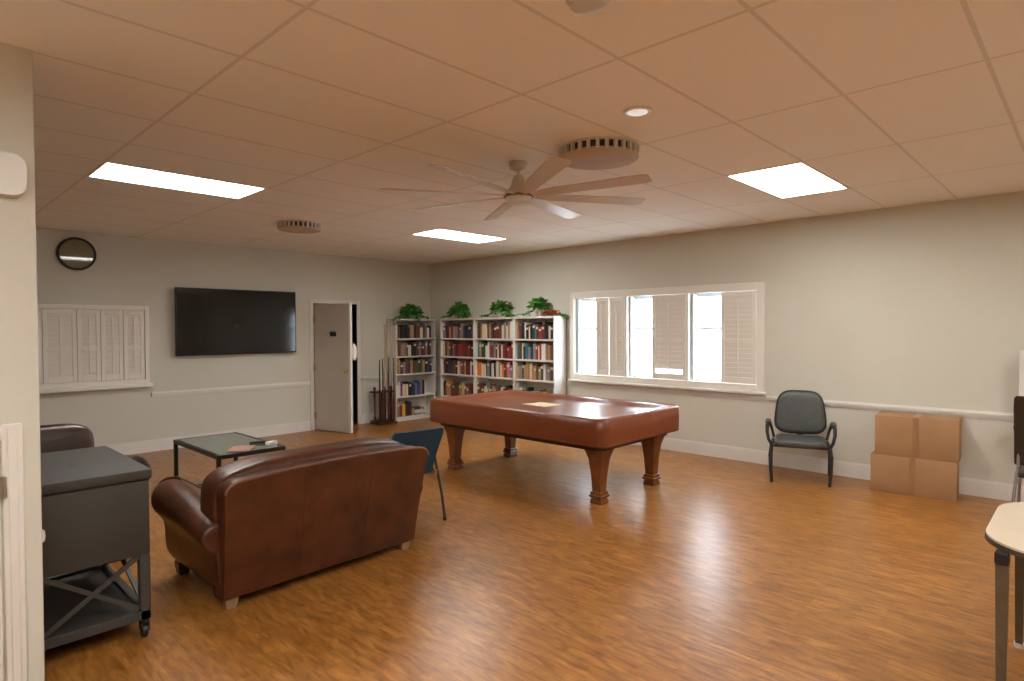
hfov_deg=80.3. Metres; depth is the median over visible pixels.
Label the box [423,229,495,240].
diffuser
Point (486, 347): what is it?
book
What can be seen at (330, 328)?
door
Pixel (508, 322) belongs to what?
book
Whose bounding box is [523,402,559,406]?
paper sheet
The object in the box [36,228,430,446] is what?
wall
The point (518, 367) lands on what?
book
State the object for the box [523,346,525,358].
book
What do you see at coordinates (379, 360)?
billiard cue
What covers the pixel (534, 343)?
book
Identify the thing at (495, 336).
book
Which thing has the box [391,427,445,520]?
chair
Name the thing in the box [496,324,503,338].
book
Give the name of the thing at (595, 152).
ceiling vent
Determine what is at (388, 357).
billiard cue
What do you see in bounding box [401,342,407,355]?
book
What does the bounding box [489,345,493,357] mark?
book
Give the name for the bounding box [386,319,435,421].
bookcase
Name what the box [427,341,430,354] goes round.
book
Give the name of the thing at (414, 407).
book
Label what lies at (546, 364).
book
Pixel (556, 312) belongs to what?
leaf garland
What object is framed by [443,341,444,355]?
book
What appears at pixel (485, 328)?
book
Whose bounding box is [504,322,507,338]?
book
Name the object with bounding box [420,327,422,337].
book
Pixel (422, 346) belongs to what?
book
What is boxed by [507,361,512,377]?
book
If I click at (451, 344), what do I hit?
book
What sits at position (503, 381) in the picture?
bookcase
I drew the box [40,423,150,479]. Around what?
armchair
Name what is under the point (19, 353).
wall partition
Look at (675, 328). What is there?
window
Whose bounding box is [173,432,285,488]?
coffee table
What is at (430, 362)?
book
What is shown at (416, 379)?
book
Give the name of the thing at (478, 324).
book
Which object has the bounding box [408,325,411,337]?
book
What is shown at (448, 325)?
book
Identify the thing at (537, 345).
book
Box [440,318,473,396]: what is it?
bookcase
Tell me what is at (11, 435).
door
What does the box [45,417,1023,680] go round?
floor
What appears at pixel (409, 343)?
book
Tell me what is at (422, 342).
book
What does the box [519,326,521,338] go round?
book
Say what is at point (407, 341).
book
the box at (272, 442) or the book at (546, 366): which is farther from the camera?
the book at (546, 366)
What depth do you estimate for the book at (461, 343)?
10.67 m
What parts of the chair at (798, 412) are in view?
arm, leg, seat, backrest, leg, leg, arm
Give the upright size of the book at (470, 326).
0.238 m
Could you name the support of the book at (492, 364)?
on the bookcase at (503, 381)
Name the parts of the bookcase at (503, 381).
panel, shelf, shelf, shelf, panel, panel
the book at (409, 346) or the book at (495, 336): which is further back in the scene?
the book at (409, 346)
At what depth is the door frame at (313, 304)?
11.54 m
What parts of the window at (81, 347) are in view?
shutter panel, shutter panel, tilt rod, shutter panel, tilt rod, sill, shutter panel, tilt rod, shutter panel, tilt rod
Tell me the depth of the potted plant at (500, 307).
10.00 m
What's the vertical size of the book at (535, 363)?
0.259 m
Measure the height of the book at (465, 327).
0.218 m
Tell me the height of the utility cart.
0.908 m
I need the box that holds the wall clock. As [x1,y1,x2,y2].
[56,237,96,269]
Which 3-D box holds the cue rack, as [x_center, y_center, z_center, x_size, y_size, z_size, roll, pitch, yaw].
[-2.239,1.122,10.582,0.300,0.645,0.382,1,2,44]
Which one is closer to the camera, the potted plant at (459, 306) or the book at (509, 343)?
the book at (509, 343)
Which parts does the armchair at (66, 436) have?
arm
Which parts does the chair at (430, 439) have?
backrest, leg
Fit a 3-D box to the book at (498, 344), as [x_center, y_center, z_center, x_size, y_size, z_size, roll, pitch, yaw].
[-0.167,0.176,10.105,0.039,0.222,0.194,1,2,44]
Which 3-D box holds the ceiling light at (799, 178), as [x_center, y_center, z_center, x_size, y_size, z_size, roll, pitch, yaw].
[2.387,-1.413,5.208,0.610,0.119,1.220,1,2,44]
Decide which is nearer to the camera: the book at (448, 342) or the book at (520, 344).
the book at (520, 344)
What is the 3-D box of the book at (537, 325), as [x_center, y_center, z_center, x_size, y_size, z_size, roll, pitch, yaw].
[0.454,-0.140,9.480,0.049,0.232,0.193,1,2,44]
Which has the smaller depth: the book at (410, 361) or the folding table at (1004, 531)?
the folding table at (1004, 531)
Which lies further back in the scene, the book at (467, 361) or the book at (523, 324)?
the book at (467, 361)
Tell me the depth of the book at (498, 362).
10.04 m
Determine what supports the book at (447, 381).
on the bookcase at (459, 378)
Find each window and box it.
[38,304,152,393]
[568,282,765,394]
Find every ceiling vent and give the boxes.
[277,220,320,233]
[558,136,639,169]
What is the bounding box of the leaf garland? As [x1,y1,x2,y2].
[540,310,568,353]
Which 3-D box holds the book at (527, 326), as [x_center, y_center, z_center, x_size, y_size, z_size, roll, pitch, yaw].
[0.301,-0.136,9.633,0.051,0.219,0.196,1,2,44]
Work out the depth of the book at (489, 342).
10.20 m
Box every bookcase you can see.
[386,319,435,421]
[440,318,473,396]
[474,317,513,393]
[514,316,565,394]
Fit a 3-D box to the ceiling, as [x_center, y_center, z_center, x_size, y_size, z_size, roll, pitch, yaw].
[-0.667,-1.308,3.468,12.597,0.001,10.516,1,2,44]
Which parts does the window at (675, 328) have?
folded panel, sash frame, tilt rod, shutter panel, tilt rod, shutter panel, folded panel, sash frame, sill, tilt rod, shutter panel, folded panel, sash frame, tilt rod, shutter panel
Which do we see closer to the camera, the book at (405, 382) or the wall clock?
the wall clock
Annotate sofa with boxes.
[151,437,429,609]
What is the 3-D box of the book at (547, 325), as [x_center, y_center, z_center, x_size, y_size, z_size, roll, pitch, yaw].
[0.604,-0.141,9.344,0.043,0.238,0.200,1,2,44]
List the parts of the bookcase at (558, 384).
panel, shelf, shelf, shelf, panel, panel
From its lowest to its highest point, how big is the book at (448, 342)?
0.258 m
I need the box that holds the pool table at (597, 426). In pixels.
[429,390,679,504]
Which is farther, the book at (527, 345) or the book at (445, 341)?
the book at (445, 341)
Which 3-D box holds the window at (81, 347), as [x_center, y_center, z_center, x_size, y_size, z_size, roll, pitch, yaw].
[-5.680,0.098,7.269,0.130,1.075,2.430,1,2,44]
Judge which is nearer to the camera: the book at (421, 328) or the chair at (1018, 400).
the chair at (1018, 400)
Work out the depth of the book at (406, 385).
10.92 m
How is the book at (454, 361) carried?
on the bookcase at (459, 378)
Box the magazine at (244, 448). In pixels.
[226,445,254,451]
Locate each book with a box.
[397,325,405,337]
[397,360,399,373]
[397,381,401,395]
[398,345,400,355]
[399,358,407,373]
[399,403,404,416]
[399,405,401,416]
[400,327,402,337]
[400,363,402,373]
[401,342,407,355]
[402,384,404,395]
[403,381,410,394]
[403,384,407,395]
[405,325,407,337]
[405,401,411,415]
[407,341,415,355]
[407,403,409,415]
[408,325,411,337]
[408,342,413,355]
[408,345,410,355]
[408,359,412,372]
[409,323,415,337]
[411,382,416,394]
[411,383,413,394]
[412,406,423,409]
[413,358,419,372]
[413,380,420,393]
[415,360,417,372]
[416,342,420,354]
[416,379,423,393]
[417,326,419,337]
[419,323,426,337]
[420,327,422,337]
[420,341,427,354]
[420,358,421,372]
[421,345,423,354]
[422,359,424,371]
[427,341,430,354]
[429,361,431,371]
[443,326,445,337]
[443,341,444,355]
[445,341,447,355]
[446,380,455,395]
[447,324,450,337]
[447,341,455,355]
[448,381,456,395]
[449,358,456,373]
[450,343,458,355]
[451,324,459,337]
[452,383,456,395]
[453,360,458,373]
[459,342,464,355]
[459,360,462,373]
[460,381,468,394]
[461,323,470,337]
[464,326,468,337]
[464,383,472,394]
[465,342,472,356]
[466,360,471,374]
[469,325,472,337]
[477,323,486,337]
[477,383,485,392]
[479,342,481,356]
[479,362,486,375]
[481,341,488,356]
[482,324,486,337]
[483,364,485,375]
[484,327,486,338]
[485,346,487,357]
[487,323,495,338]
[487,360,496,375]
[488,341,495,357]
[489,324,490,338]
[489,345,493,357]
[489,361,495,376]
[491,324,492,338]
[491,363,495,376]
[494,325,496,338]
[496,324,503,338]
[497,344,503,357]
[497,361,504,376]
[499,327,501,338]
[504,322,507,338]
[504,342,511,357]
[505,363,506,377]
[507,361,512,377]
[508,322,509,338]
[509,346,511,358]
[510,322,512,338]
[510,366,512,377]
[517,324,521,338]
[517,344,518,358]
[517,366,519,378]
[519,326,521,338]
[519,343,521,358]
[520,366,522,378]
[522,323,524,338]
[522,343,530,358]
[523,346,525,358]
[526,325,532,338]
[526,344,532,358]
[526,362,534,378]
[526,387,533,390]
[529,362,538,378]
[530,327,532,338]
[530,347,532,358]
[533,322,541,338]
[533,342,542,359]
[536,324,540,338]
[536,344,538,359]
[536,365,540,379]
[539,343,544,359]
[541,324,544,338]
[541,344,543,359]
[541,362,550,379]
[543,363,552,379]
[544,322,552,338]
[545,344,552,359]
[546,324,552,338]
[546,366,549,380]
[548,345,552,359]
[550,346,552,359]
[550,364,552,380]
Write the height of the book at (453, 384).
0.228 m
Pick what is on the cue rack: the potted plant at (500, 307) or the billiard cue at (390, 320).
the billiard cue at (390, 320)
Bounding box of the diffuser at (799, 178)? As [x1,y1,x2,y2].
[737,163,840,193]
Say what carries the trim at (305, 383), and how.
attached to the wall at (126, 270)
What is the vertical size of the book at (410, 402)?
0.251 m
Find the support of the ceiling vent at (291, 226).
in the ceiling
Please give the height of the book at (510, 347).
0.193 m
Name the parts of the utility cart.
lid, leg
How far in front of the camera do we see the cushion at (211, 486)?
3.77 m
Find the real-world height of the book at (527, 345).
0.241 m
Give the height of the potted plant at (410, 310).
0.440 m
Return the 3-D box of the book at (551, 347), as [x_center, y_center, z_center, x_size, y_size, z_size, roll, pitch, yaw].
[0.663,0.189,9.286,0.061,0.220,0.193,1,2,44]
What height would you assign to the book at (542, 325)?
0.230 m
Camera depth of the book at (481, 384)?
10.37 m
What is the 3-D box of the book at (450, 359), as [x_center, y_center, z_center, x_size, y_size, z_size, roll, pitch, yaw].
[-1.061,0.457,10.931,0.056,0.269,0.158,1,2,44]
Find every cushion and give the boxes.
[40,423,93,452]
[200,437,405,521]
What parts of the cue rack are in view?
post, holder plate, post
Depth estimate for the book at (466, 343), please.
10.59 m
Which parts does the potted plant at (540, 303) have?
pot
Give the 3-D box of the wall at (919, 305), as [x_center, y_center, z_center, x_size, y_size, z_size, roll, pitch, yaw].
[3.066,-0.086,7.328,12.947,3.132,0.180,1,2,44]
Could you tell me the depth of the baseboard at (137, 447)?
8.93 m
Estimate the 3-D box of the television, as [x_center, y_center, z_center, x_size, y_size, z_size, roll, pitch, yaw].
[-4.041,-0.273,8.986,0.104,0.952,1.736,1,2,44]
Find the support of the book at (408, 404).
on the bookcase at (422, 400)
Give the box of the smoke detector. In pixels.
[566,0,609,14]
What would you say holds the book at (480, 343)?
on the bookcase at (503, 381)
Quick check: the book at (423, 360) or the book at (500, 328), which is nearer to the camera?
the book at (500, 328)
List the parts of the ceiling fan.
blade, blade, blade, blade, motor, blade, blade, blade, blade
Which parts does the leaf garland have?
stem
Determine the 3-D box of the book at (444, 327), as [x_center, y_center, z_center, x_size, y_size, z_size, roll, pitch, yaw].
[-1.175,-0.156,11.037,0.058,0.220,0.159,1,2,44]
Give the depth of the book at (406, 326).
10.92 m
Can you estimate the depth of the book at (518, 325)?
9.70 m
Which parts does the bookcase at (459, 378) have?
panel, shelf, shelf, shelf, panel, panel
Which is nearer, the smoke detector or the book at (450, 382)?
the smoke detector
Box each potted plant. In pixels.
[389,303,428,326]
[442,301,471,318]
[479,300,514,317]
[516,296,552,316]
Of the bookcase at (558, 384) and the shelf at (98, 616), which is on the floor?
the bookcase at (558, 384)
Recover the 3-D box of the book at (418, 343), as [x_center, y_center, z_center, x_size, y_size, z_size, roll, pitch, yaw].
[-1.750,0.148,11.211,0.170,0.252,0.058,1,2,44]
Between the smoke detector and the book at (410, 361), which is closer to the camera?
the smoke detector
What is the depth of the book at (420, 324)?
11.24 m
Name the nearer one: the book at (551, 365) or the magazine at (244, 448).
the magazine at (244, 448)
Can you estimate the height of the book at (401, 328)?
0.198 m
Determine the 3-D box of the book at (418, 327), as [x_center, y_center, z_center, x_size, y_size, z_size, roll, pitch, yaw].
[-1.774,-0.157,11.189,0.199,0.223,0.057,1,2,44]
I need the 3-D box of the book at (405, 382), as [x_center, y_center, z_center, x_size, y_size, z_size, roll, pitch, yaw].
[-1.910,0.871,11.070,0.196,0.242,0.054,1,2,44]
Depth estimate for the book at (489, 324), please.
10.15 m
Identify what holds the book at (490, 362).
on the bookcase at (503, 381)
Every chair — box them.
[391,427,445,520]
[765,390,836,487]
[1011,396,1023,502]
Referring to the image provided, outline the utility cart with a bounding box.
[41,446,151,649]
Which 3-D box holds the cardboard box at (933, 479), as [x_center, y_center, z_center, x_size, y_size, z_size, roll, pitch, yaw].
[3.992,1.318,6.029,0.700,0.367,0.382,1,1,39]
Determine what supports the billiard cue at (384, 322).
on the cue rack
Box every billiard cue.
[379,360,380,422]
[382,359,383,422]
[384,322,385,421]
[388,357,389,421]
[390,320,392,420]
[393,358,394,420]
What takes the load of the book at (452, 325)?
on the bookcase at (459, 378)
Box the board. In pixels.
[1013,350,1023,499]
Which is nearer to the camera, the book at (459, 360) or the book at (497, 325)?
the book at (497, 325)
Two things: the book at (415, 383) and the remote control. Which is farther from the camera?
the book at (415, 383)
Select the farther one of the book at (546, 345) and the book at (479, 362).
the book at (479, 362)
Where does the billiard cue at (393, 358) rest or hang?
in the cue rack
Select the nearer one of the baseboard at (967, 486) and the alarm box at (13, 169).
the alarm box at (13, 169)
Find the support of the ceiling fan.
hanging from the ceiling
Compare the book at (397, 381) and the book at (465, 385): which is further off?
the book at (397, 381)
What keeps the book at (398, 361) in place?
on the bookcase at (422, 400)
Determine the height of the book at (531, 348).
0.194 m
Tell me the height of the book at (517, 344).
0.235 m
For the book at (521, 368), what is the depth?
9.67 m
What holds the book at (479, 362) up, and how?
on the bookcase at (503, 381)
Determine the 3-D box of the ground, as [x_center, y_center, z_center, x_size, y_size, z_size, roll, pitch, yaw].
[11.099,1.399,22.368,65.000,0.100,32.434,1,2,44]
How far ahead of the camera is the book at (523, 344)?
9.66 m
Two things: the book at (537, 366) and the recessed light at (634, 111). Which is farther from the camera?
the book at (537, 366)
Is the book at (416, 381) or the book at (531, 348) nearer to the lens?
the book at (531, 348)
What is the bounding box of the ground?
[585,351,720,378]
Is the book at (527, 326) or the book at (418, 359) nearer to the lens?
the book at (527, 326)
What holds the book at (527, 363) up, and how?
on the bookcase at (558, 384)
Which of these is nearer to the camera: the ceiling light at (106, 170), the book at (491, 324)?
the ceiling light at (106, 170)
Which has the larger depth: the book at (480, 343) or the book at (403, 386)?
the book at (403, 386)
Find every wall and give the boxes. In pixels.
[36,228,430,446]
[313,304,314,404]
[431,191,1023,485]
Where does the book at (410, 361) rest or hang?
on the bookcase at (422, 400)
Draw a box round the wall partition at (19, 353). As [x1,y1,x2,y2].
[0,42,44,680]
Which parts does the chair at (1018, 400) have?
leg, backrest, seat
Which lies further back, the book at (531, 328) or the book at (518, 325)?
the book at (518, 325)
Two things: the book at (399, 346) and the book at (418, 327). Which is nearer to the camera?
the book at (399, 346)
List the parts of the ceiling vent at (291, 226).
plate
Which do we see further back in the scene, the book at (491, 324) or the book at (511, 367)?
the book at (491, 324)
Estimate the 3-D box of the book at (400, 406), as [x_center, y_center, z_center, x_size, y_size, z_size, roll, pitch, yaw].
[-2.042,1.263,10.914,0.181,0.196,0.056,1,2,44]
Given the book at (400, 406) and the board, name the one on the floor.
the board
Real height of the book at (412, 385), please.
0.207 m
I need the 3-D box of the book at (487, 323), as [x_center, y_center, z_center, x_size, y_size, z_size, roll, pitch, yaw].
[-0.348,-0.163,10.245,0.047,0.257,0.163,1,2,44]
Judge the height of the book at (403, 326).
0.244 m
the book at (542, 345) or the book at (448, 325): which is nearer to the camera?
the book at (542, 345)
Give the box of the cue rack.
[370,386,397,424]
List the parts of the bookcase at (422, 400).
panel, panel, shelf, shelf, shelf, shelf, shelf, panel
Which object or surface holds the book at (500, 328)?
on the bookcase at (503, 381)
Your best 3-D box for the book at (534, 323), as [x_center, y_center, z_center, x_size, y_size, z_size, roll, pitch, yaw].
[0.399,-0.155,9.538,0.043,0.260,0.184,1,2,44]
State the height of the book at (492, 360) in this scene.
0.261 m
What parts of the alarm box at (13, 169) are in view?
plate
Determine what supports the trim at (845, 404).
attached to the wall at (919, 305)
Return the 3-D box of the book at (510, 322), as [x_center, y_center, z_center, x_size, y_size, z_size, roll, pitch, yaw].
[0.043,-0.167,9.872,0.049,0.275,0.188,1,2,44]
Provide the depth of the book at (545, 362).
9.38 m
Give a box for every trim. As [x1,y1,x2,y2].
[151,374,425,396]
[436,372,1013,420]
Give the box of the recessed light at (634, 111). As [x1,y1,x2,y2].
[622,106,652,116]
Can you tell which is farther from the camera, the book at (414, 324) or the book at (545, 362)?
the book at (414, 324)
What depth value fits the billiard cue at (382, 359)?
10.43 m
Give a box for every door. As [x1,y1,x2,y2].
[0,423,27,680]
[309,299,360,432]
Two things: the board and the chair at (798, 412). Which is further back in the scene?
the chair at (798, 412)
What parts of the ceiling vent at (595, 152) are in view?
plate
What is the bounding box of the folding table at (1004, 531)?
[985,502,1023,680]
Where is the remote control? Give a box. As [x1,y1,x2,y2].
[250,441,266,443]
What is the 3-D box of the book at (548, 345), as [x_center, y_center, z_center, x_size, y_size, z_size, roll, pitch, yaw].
[0.627,0.184,9.333,0.056,0.228,0.196,1,2,44]
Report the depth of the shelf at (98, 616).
3.27 m
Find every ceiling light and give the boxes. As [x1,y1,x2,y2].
[85,161,267,198]
[411,229,506,242]
[725,162,849,198]
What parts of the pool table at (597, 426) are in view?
leg, leg, frame, leg, leg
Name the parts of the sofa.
arm, backrest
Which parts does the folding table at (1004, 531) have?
leg, leg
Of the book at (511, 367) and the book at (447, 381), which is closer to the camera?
the book at (511, 367)
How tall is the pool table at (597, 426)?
0.826 m
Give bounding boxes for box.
[0,151,26,197]
[265,440,277,444]
[870,450,958,501]
[875,411,961,462]
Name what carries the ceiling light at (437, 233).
attached to the ceiling
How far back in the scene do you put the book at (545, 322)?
9.30 m
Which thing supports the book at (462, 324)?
on the bookcase at (459, 378)
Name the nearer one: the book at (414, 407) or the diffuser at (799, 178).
the diffuser at (799, 178)
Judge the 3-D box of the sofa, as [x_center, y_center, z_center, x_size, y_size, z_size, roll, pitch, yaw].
[-1.486,1.133,4.279,1.003,0.858,1.623,1,2,42]
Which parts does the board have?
frame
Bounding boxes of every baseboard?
[96,411,386,454]
[632,437,1023,501]
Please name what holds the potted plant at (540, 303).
on the bookcase at (558, 384)
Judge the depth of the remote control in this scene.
6.05 m
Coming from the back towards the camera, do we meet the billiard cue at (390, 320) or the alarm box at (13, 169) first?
the billiard cue at (390, 320)
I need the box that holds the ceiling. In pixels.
[0,0,1023,263]
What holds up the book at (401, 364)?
on the bookcase at (422, 400)
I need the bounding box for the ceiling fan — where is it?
[380,156,652,220]
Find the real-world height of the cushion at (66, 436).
0.486 m
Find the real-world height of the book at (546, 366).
0.219 m
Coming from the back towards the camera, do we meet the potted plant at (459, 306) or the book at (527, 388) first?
the potted plant at (459, 306)
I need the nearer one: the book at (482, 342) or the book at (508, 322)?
the book at (508, 322)
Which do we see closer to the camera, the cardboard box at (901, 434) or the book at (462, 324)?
the cardboard box at (901, 434)
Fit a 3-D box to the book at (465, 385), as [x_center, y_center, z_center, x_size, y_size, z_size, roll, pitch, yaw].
[-0.756,0.876,10.670,0.052,0.238,0.178,1,2,44]
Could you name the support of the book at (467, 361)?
on the bookcase at (459, 378)
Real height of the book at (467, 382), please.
0.263 m
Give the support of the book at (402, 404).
on the bookcase at (422, 400)
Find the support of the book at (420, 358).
on the bookcase at (422, 400)
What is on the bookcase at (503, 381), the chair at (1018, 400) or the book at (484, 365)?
the book at (484, 365)
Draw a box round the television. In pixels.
[174,287,295,355]
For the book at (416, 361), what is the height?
0.230 m
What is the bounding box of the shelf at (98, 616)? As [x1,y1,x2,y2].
[43,565,150,649]
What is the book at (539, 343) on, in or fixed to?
on the bookcase at (558, 384)
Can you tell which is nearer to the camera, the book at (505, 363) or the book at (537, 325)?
the book at (537, 325)
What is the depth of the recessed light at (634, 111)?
3.46 m
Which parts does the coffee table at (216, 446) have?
leg, leg, glass, frame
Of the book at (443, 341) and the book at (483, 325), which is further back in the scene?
the book at (443, 341)
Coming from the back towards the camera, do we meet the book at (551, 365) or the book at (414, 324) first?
the book at (414, 324)
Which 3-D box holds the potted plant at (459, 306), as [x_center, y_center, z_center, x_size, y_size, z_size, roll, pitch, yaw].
[-0.969,-0.537,10.732,0.603,0.333,0.607,0,1,-8]

